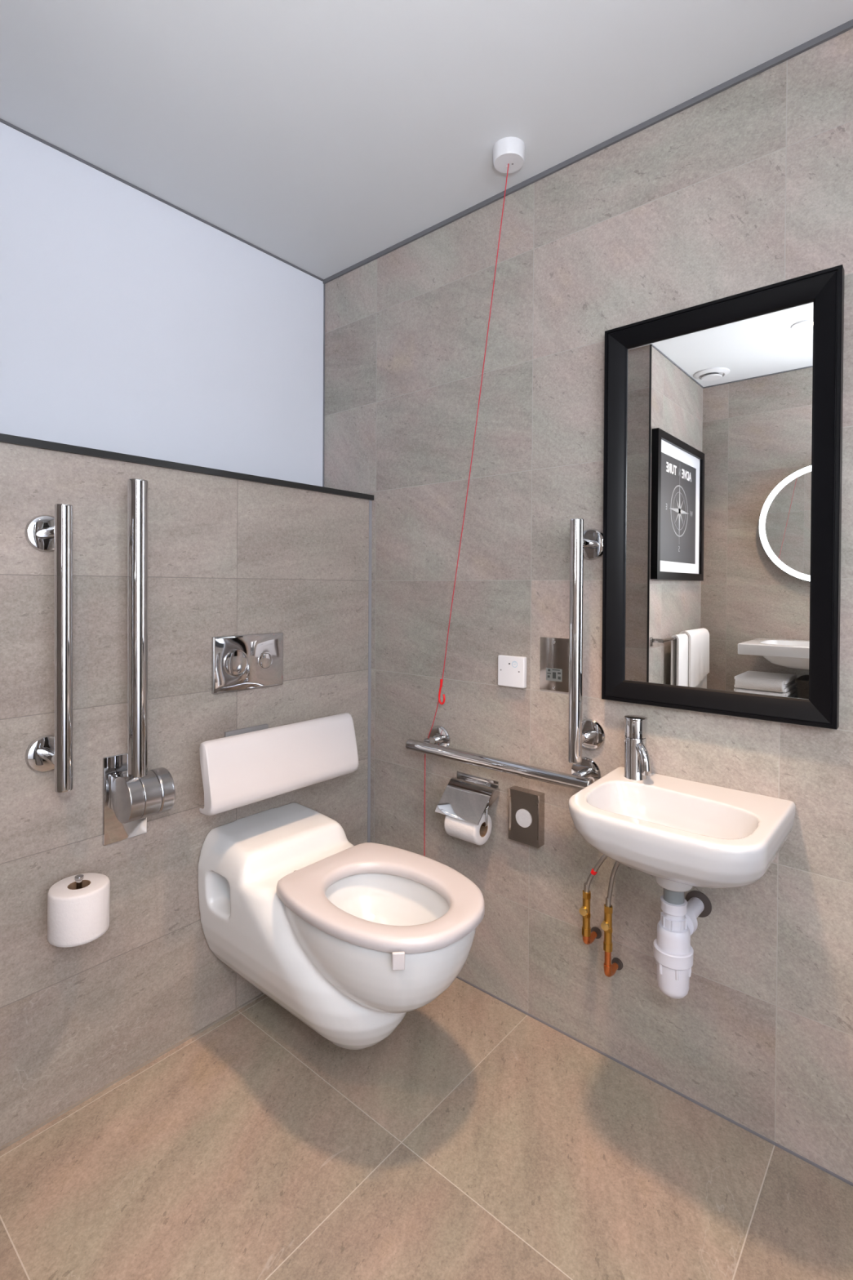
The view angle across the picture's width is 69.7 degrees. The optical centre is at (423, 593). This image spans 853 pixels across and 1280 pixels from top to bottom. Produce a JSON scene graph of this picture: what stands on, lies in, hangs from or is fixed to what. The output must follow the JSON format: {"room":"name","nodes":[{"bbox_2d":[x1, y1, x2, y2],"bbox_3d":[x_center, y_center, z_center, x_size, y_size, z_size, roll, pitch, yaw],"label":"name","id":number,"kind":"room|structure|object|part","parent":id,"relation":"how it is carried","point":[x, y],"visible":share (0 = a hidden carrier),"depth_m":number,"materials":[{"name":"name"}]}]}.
{"room":"public restroom","nodes":[
{"label":"public restroom","id":0,"kind":"room"},
{"bbox_2d":[0,122,323,486],"bbox_3d":[-0.847,0.008,1.755,0.100,2.287,1.360,1,1,41],"label":"wall","id":1,"kind":"structure","parent":0,"point":[131,323],"depth_m":1.73,"materials":[{"name":"white paint"}]},
{"bbox_2d":[0,118,323,281],"bbox_3d":[-0.803,-1.132,1.708,0.004,0.006,1.353,1,1,41],"label":"trim","id":2,"kind":"structure","parent":1,"relation":"attached to","point":[2,121],"depth_m":1.73,"materials":[{"name":"grey"}]},
{"bbox_2d":[322,283,324,486],"bbox_3d":[-0.362,-0.733,2.230,0.004,0.782,0.004,1,1,41],"label":"trim","id":3,"kind":"structure","parent":1,"relation":"attached to","point":[324,283],"depth_m":2.23,"materials":[{"name":"grey"}]},
{"bbox_2d":[0,442,369,1146],"bbox_3d":[-0.716,0.413,1.646,0.249,1.480,1.360,1,1,41],"label":"wall","id":4,"kind":"structure","parent":0,"point":[227,556],"depth_m":1.49,"materials":[{"name":"tile"}]},
{"bbox_2d":[24,503,72,792],"bbox_3d":[-0.774,0.112,1.290,0.120,0.589,0.080,1,1,41],"label":"grab rail","id":5,"kind":"object","parent":4,"relation":"attached to","point":[44,533],"visible":1,"depth_m":1.25,"materials":[{"name":"silver metal"}]},
{"bbox_2d":[74,874,83,889],"bbox_3d":[-0.764,0.680,1.332,0.092,0.153,0.040,1,1,41],"label":"post","id":6,"kind":"object","parent":4,"relation":"attached to","point":[78,878],"visible":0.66,"depth_m":1.30,"materials":[{"name":"silver metal"}]},
{"bbox_2d":[47,872,110,947],"bbox_3d":[-0.735,0.674,1.308,0.116,0.104,0.116,1,1,41],"label":"toilet roll","id":7,"kind":"object","parent":6,"relation":"on","point":[78,917],"visible":0.98,"depth_m":1.27,"materials":[{"name":"white paper"}]},
{"bbox_3d":[-0.763,0.675,1.332,0.084,0.134,0.012,1,1,41],"label":"post","id":8,"kind":"part","parent":6,"relation":"part of","materials":[{"name":"silver metal"}]},
{"bbox_2d":[0,992,264,1151],"bbox_3d":[-0.625,1.153,1.569,0.006,0.004,1.356,1,1,41],"label":"trim","id":9,"kind":"structure","parent":4,"relation":"attached to","point":[199,1031],"depth_m":1.46,"materials":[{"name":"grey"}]},
{"bbox_2d":[102,478,175,845],"bbox_3d":[-0.659,0.164,1.419,0.128,0.845,0.113,1,1,41],"label":"support rail","id":10,"kind":"object","parent":4,"relation":"attached to","point":[131,793],"visible":1,"depth_m":1.39,"materials":[{"name":"silver metal"}]},
{"bbox_3d":[-0.689,0.466,1.438,0.049,0.080,0.070,1,1,41],"label":"hinge arm","id":11,"kind":"part","parent":10,"relation":"part of","materials":[{"name":"silver metal"}]},
{"bbox_3d":[-0.709,0.483,1.457,0.008,0.205,0.102,1,1,41],"label":"wall plate","id":12,"kind":"part","parent":10,"relation":"part of","materials":[{"name":"silver metal"}]},
{"bbox_2d":[0,433,373,500],"bbox_3d":[-0.708,-0.321,1.635,0.261,0.016,1.360,1,1,41],"label":"trim","id":13,"kind":"structure","parent":4,"relation":"attached to","point":[6,438],"depth_m":1.51,"materials":[{"name":"black metal"}]},
{"bbox_2d":[211,632,283,694],"bbox_3d":[-0.485,0.192,1.709,0.016,0.153,0.226,1,1,41],"label":"flush plate","id":14,"kind":"object","parent":4,"relation":"attached to","point":[246,661],"visible":1,"depth_m":1.69,"materials":[{"name":"silver metal"}]},
{"bbox_2d":[199,712,358,815],"bbox_3d":[-0.410,0.442,1.673,0.181,0.176,0.473,1,1,41],"label":"backrest","id":15,"kind":"object","parent":4,"relation":"attached to","point":[246,766],"visible":1,"depth_m":1.59,"materials":[{"name":"white plastic"}]},
{"bbox_3d":[-0.493,0.437,1.708,0.010,0.124,0.136,1,1,41],"label":"wall plate","id":16,"kind":"part","parent":15,"relation":"part of","materials":[{"name":"grey plastic"}]},
{"bbox_2d":[197,802,484,1049],"bbox_3d":[-0.194,0.857,1.498,0.746,0.458,0.373,1,1,41],"label":"toilet","id":17,"kind":"object","parent":4,"relation":"attached to","point":[349,940],"visible":1,"depth_m":1.42,"materials":[{"name":"white ceramic"}]},
{"bbox_3d":[-0.083,0.687,1.403,0.457,0.029,0.373,1,1,41],"label":"seat","id":18,"kind":"part","parent":17,"relation":"part of","materials":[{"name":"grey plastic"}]},
{"bbox_2d":[367,500,372,842],"bbox_3d":[-0.183,0.419,2.077,0.002,1.466,0.012,1,1,41],"label":"trim","id":19,"kind":"structure","parent":4,"relation":"attached to","point":[370,501],"depth_m":2.07,"materials":[{"name":"grey plastic"}]},
{"bbox_2d":[0,977,852,1279],"bbox_3d":[0.048,1.220,0.444,3.250,0.100,2.400,1,1,41],"label":"floor","id":20,"kind":"structure","parent":0,"point":[478,1139],"depth_m":1.22,"materials":[{"name":"tile"}]},
{"bbox_2d":[0,0,852,279],"bbox_3d":[0.062,-1.167,0.421,3.250,0.100,2.400,1,1,41],"label":"ceiling","id":21,"kind":"structure","parent":0,"point":[323,136],"depth_m":1.36,"materials":[{"name":"white paint"}]},
{"bbox_2d":[423,137,524,856],"bbox_3d":[0.107,-0.046,1.687,0.081,2.167,0.404,0,1,-40],"label":"switch","id":22,"kind":"object","parent":21,"relation":"hanging from","point":[508,153],"visible":0.94,"depth_m":1.56,"materials":[{"name":"white plastic"}]},
{"bbox_2d":[324,28,852,1182],"bbox_3d":[0.802,0.022,1.306,3.250,2.287,0.100,1,1,41],"label":"wall","id":23,"kind":"structure","parent":0,"point":[748,186],"depth_m":1.58,"materials":[{"name":"tile"}]},
{"bbox_2d":[435,771,499,826],"bbox_3d":[0.125,0.592,1.753,0.154,0.113,0.104,1,1,41],"label":"toilet paper holder","id":24,"kind":"object","parent":23,"relation":"attached to","point":[466,797],"visible":1,"depth_m":1.74,"materials":[{"name":"silver metal"}]},
{"bbox_2d":[444,812,492,844],"bbox_3d":[0.127,0.657,1.741,0.110,0.087,0.087,1,1,41],"label":"toilet roll","id":25,"kind":"object","parent":24,"relation":"hanging from","point":[478,834],"visible":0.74,"depth_m":1.71,"materials":[{"name":"white paper"}]},
{"bbox_3d":[0.151,0.550,1.783,0.148,0.030,0.026,1,1,41],"label":"plate","id":26,"kind":"part","parent":24,"relation":"part of","materials":[{"name":"silver metal"}]},
{"bbox_2d":[405,725,600,790],"bbox_3d":[0.200,0.454,1.697,0.593,0.088,0.092,1,1,41],"label":"grab rail","id":27,"kind":"object","parent":23,"relation":"attached to","point":[587,772],"visible":0.87,"depth_m":1.62,"materials":[{"name":"silver metal"}]},
{"bbox_2d":[497,654,526,688],"bbox_3d":[0.247,0.217,1.704,0.086,0.086,0.018,1,1,41],"label":"switch","id":28,"kind":"object","parent":23,"relation":"attached to","point":[512,669],"visible":1,"depth_m":1.70,"materials":[{"name":"white plastic"}]},
{"bbox_2d":[508,785,544,848],"bbox_3d":[0.280,0.608,1.669,0.095,0.139,0.031,1,1,41],"label":"dispenser","id":29,"kind":"object","parent":23,"relation":"attached to","point":[526,806],"visible":1,"depth_m":1.66,"materials":[{"name":"silver metal"}]},
{"bbox_2d":[539,636,568,692],"bbox_3d":[0.348,0.189,1.627,0.086,0.140,0.004,1,1,41],"label":"wall plate","id":30,"kind":"object","parent":23,"relation":"attached to","point":[554,652],"visible":0.9,"depth_m":1.62,"materials":[{"name":"grey metal"}]},
{"bbox_2d":[546,668,560,679],"bbox_3d":[0.347,0.215,1.627,0.040,0.026,0.001,1,1,41],"label":"print","id":31,"kind":"object","parent":30,"relation":"attached to","point":[552,673],"depth_m":1.63,"materials":[{"name":"grey paper"}]},
{"bbox_2d":[568,518,605,764],"bbox_3d":[0.395,0.117,1.523,0.080,0.595,0.100,1,1,41],"label":"grab rail","id":32,"kind":"object","parent":23,"relation":"attached to","point":[588,734],"visible":0.98,"depth_m":1.49,"materials":[{"name":"silver metal"}]},
{"bbox_2d":[323,19,852,284],"bbox_3d":[0.785,-1.115,1.245,3.020,0.013,0.007,1,1,41],"label":"trim","id":33,"kind":"structure","parent":23,"relation":"attached to","point":[848,25],"depth_m":1.49,"materials":[{"name":"grey"}]},
{"bbox_2d":[579,853,608,944],"bbox_3d":[0.448,0.719,1.498,0.112,0.314,0.075,1,1,41],"label":"supply valve","id":34,"kind":"object","parent":23,"relation":"attached to","point":[588,935],"visible":0.92,"depth_m":1.50,"materials":[{"name":"gold metal"}]},
{"bbox_2d":[600,861,622,977],"bbox_3d":[0.477,0.748,1.472,0.078,0.370,0.075,1,1,41],"label":"supply valve","id":35,"kind":"object","parent":23,"relation":"attached to","point":[610,970],"visible":0.9,"depth_m":1.47,"materials":[{"name":"gold metal"}]},
{"bbox_2d":[456,976,852,1186],"bbox_3d":[0.868,1.165,1.187,2.771,0.004,0.004,1,1,41],"label":"trim","id":36,"kind":"structure","parent":23,"relation":"attached to","point":[753,1132],"depth_m":1.43,"materials":[{"name":"grey"}]},
{"bbox_2d":[568,766,795,892],"bbox_3d":[0.513,0.520,1.260,0.382,0.183,0.350,1,1,41],"label":"basin","id":37,"kind":"object","parent":23,"relation":"attached to","point":[683,833],"visible":0.98,"depth_m":1.20,"materials":[{"name":"white ceramic"}]},
{"bbox_2d":[623,715,651,780],"bbox_3d":[0.500,0.358,1.407,0.052,0.143,0.086,0,1,-26],"label":"tap","id":38,"kind":"object","parent":37,"relation":"on","point":[637,766],"visible":1,"depth_m":1.40,"materials":[{"name":"silver metal"}]},
{"bbox_3d":[0.497,0.373,1.388,0.021,0.067,0.055,0,1,-8],"label":"spout","id":39,"kind":"part","parent":38,"relation":"part of","materials":[{"name":"silver metal"}]},
{"bbox_2d":[653,888,711,999],"bbox_3d":[0.560,0.725,1.326,0.078,0.230,0.189,1,1,41],"label":"trap","id":40,"kind":"object","parent":37,"relation":"attached to","point":[673,953],"visible":0.99,"depth_m":1.26,"materials":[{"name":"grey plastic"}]},
{"bbox_2d":[655,960,691,999],"bbox_3d":[0.524,0.803,1.285,0.073,0.075,0.066,1,1,41],"label":"cup","id":41,"kind":"object","parent":40,"relation":"on","point":[673,978],"depth_m":1.26,"materials":[{"name":"white plastic"}]},
{"bbox_2d":[684,897,704,935],"bbox_3d":[0.579,0.709,1.348,0.060,0.060,0.125,1,1,41],"label":"outlet","id":42,"kind":"object","parent":40,"relation":"attached to","point":[695,905],"depth_m":1.35,"materials":[{"name":"white plastic"}]},
{"bbox_2d":[601,264,844,729],"bbox_3d":[0.636,-0.188,1.361,0.484,0.904,0.031,1,1,41],"label":"framed mirror","id":43,"kind":"object","parent":23,"relation":"attached to","point":[722,467],"visible":1,"depth_m":1.34,"materials":[{"name":"black paint"}]},
{"bbox_3d":[0.643,-0.188,1.369,0.386,0.806,0.009,1,1,41],"label":"glass","id":44,"kind":"part","parent":43,"relation":"part of","materials":[{"name":"white mirror"}]}
]}

